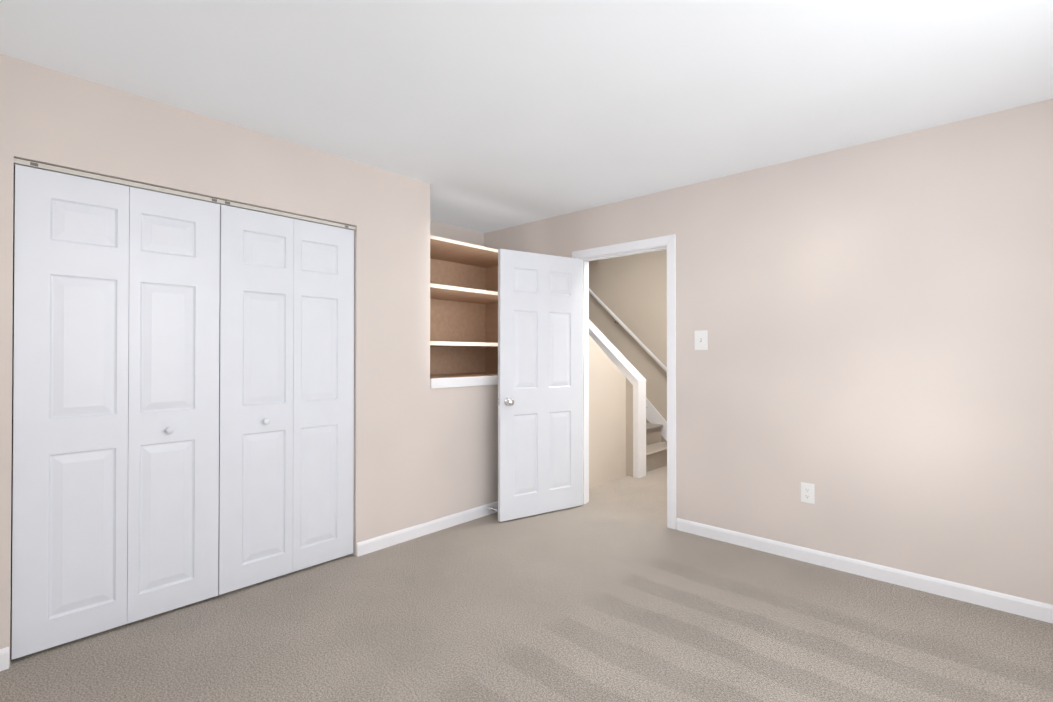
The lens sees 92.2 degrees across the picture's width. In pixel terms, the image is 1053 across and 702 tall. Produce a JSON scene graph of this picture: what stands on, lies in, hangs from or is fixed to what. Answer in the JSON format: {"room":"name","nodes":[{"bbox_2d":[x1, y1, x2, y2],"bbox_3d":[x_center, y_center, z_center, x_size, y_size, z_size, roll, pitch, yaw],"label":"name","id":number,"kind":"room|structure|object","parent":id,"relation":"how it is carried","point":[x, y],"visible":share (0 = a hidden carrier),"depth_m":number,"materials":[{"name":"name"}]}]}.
{"room":"empty bedroom","nodes":[
{"label":"empty bedroom","id":0,"kind":"room"},
{"bbox_2d":[11,166,14,606],"bbox_3d":[-1.896,0.046,2.892,0.680,2.440,1.936,0,-1,42],"label":"door frame","id":1,"kind":"structure","parent":0,"point":[12,384],"depth_m":2.51,"materials":[{"name":"white wood"}]},
{"bbox_2d":[0,54,497,666],"bbox_3d":[-1.534,0.049,3.275,0.900,2.440,4.020,0,-1,42],"label":"wall","id":2,"kind":"structure","parent":0,"point":[424,452],"depth_m":3.14,"materials":[{"name":"beige paint"}]},
{"bbox_2d":[11,164,128,659],"bbox_3d":[-1.960,0.244,2.193,0.030,2.002,0.370,0,-1,42],"label":"closet door","id":3,"kind":"structure","parent":2,"relation":"in","point":[70,418],"depth_m":2.17,"materials":[{"name":"white wood"}]},
{"bbox_2d":[127,187,219,623],"bbox_3d":[-1.697,0.246,2.456,0.065,2.002,0.370,0,-1,42],"label":"closet door","id":4,"kind":"structure","parent":2,"relation":"in","point":[173,419],"depth_m":2.45,"materials":[{"name":"white wood"}]},
{"bbox_2d":[14,157,355,229],"bbox_3d":[-1.584,-0.769,2.613,0.046,0.023,1.496,0,-1,42],"label":"trim","id":5,"kind":"structure","parent":2,"relation":"attached to","point":[53,168],"depth_m":2.43,"materials":[{"name":"grey metal"}]},
{"bbox_2d":[0,501,497,670],"bbox_3d":[-1.156,1.226,3.003,0.013,0.082,3.900,0,-1,42],"label":"baseboard","id":6,"kind":"structure","parent":2,"relation":"attached to","point":[393,538],"depth_m":3.43,"materials":[{"name":"white wood"}]},
{"bbox_2d":[218,205,293,594],"bbox_3d":[-1.445,0.248,2.732,0.065,2.002,0.370,0,-1,42],"label":"closet door","id":7,"kind":"structure","parent":2,"relation":"in","point":[255,545],"depth_m":2.72,"materials":[{"name":"white wood"}]},
{"bbox_2d":[293,219,353,571],"bbox_3d":[-1.208,0.250,3.018,0.030,2.002,0.370,0,-1,42],"label":"closet door","id":8,"kind":"structure","parent":2,"relation":"in","point":[323,417],"depth_m":3.00,"materials":[{"name":"white wood"}]},
{"bbox_2d":[430,376,497,388],"bbox_3d":[-0.262,0.231,3.989,0.014,0.070,1.208,0,-1,42],"label":"trim","id":9,"kind":"structure","parent":2,"relation":"attached to","point":[460,382],"depth_m":3.75,"materials":[{"name":"white wood"}]},
{"bbox_2d":[430,235,497,378],"bbox_3d":[-0.549,-0.295,4.267,0.778,1.027,1.229,0,-1,42],"label":"shelves","id":10,"kind":"object","parent":2,"relation":"attached to","point":[463,309],"visible":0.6,"depth_m":4.44,"materials":[{"name":"beige paint"}]},
{"bbox_2d":[0,466,1052,701],"bbox_3d":[-0.415,1.298,3.809,7.220,0.050,6.330,0,-1,42],"label":"floor","id":11,"kind":"structure","parent":0,"point":[616,590],"depth_m":2.26,"materials":[{"name":"carpet"}]},
{"bbox_2d":[646,406,666,471],"bbox_3d":[0.503,0.061,6.484,2.697,2.460,0.881,0,-1,42],"label":"stairs","id":12,"kind":"structure","parent":11,"relation":"on","point":[656,452],"depth_m":5.67,"materials":[{"name":"carpet"}]},
{"bbox_2d":[0,0,1052,232],"bbox_3d":[-0.157,-1.204,2.107,4.520,0.050,4.140,0,-1,42],"label":"ceiling","id":13,"kind":"structure","parent":0,"point":[483,116],"depth_m":2.17,"materials":[{"name":"white paint"}]},
{"bbox_2d":[589,335,624,487],"bbox_3d":[0.639,0.442,4.866,0.100,1.676,1.020,0,-1,42],"label":"wall","id":14,"kind":"structure","parent":0,"point":[610,422],"depth_m":4.93,"materials":[{"name":"beige paint"}]},
{"bbox_2d":[589,250,666,441],"bbox_3d":[0.456,-0.088,5.826,5.800,2.750,2.190,0,-1,42],"label":"wall","id":15,"kind":"structure","parent":0,"point":[629,292],"depth_m":6.29,"materials":[{"name":"beige paint"}]},
{"bbox_2d":[589,288,666,371],"bbox_3d":[0.848,-0.804,6.742,2.879,2.685,0.076,0,-1,42],"label":"stair handrail","id":16,"kind":"object","parent":15,"relation":"attached to","point":[642,345],"visible":0.29,"depth_m":6.31,"materials":[{"name":"white wood"}]},
{"bbox_2d":[646,398,666,440],"bbox_3d":[0.892,-0.171,6.740,2.868,2.928,0.014,0,-1,42],"label":"trim","id":17,"kind":"structure","parent":15,"relation":"attached to","point":[653,415],"depth_m":6.12,"materials":[{"name":"white wood"}]},
{"bbox_2d":[625,377,632,476],"bbox_3d":[0.130,-0.496,6.124,2.820,3.570,0.131,0,-1,42],"label":"wall","id":18,"kind":"structure","parent":0,"point":[628,386],"depth_m":5.19,"materials":[{"name":"beige paint"}]},
{"bbox_2d":[589,320,645,477],"bbox_3d":[0.135,-0.506,6.121,2.831,3.590,0.164,0,-1,42],"label":"trim","id":19,"kind":"structure","parent":18,"relation":"on","point":[628,370],"depth_m":5.17,"materials":[{"name":"white wood"}]},
{"bbox_2d":[484,99,1052,604],"bbox_3d":[1.199,0.051,3.583,4.520,2.440,0.120,0,-1,42],"label":"wall","id":20,"kind":"structure","parent":0,"point":[874,361],"depth_m":2.82,"materials":[{"name":"beige paint"}]},
{"bbox_2d":[498,249,581,521],"bbox_3d":[0.107,0.253,3.985,0.286,2.018,0.767,0,-1,42],"label":"door","id":21,"kind":"structure","parent":20,"relation":"in","point":[539,383],"depth_m":3.93,"materials":[{"name":"white wood"}]},
{"bbox_2d":[572,234,675,529],"bbox_3d":[0.770,0.221,3.973,0.922,2.106,0.154,0,-1,42],"label":"door frame","id":22,"kind":"structure","parent":20,"relation":"attached to","point":[669,241],"depth_m":3.72,"materials":[{"name":"white wood"}]},
{"bbox_2d":[694,330,707,349],"bbox_3d":[1.199,-0.074,3.490,0.092,0.134,0.018,0,-1,42],"label":"switch plate","id":23,"kind":"object","parent":20,"relation":"attached to","point":[701,340],"visible":1,"depth_m":3.49,"materials":[{"name":"white plastic"}]},
{"bbox_2d":[801,482,814,503],"bbox_3d":[1.689,0.853,3.043,0.074,0.118,0.007,0,-1,42],"label":"electrical outlet plate","id":24,"kind":"object","parent":20,"relation":"attached to","point":[807,492],"visible":1,"depth_m":3.04,"materials":[{"name":"white plastic"}]},
{"bbox_2d":[676,518,1052,623],"bbox_3d":[1.447,1.228,3.259,3.487,0.082,0.013,0,-1,42],"label":"baseboard","id":25,"kind":"structure","parent":20,"relation":"attached to","point":[1032,609],"depth_m":2.78,"materials":[{"name":"white wood"}]}
]}

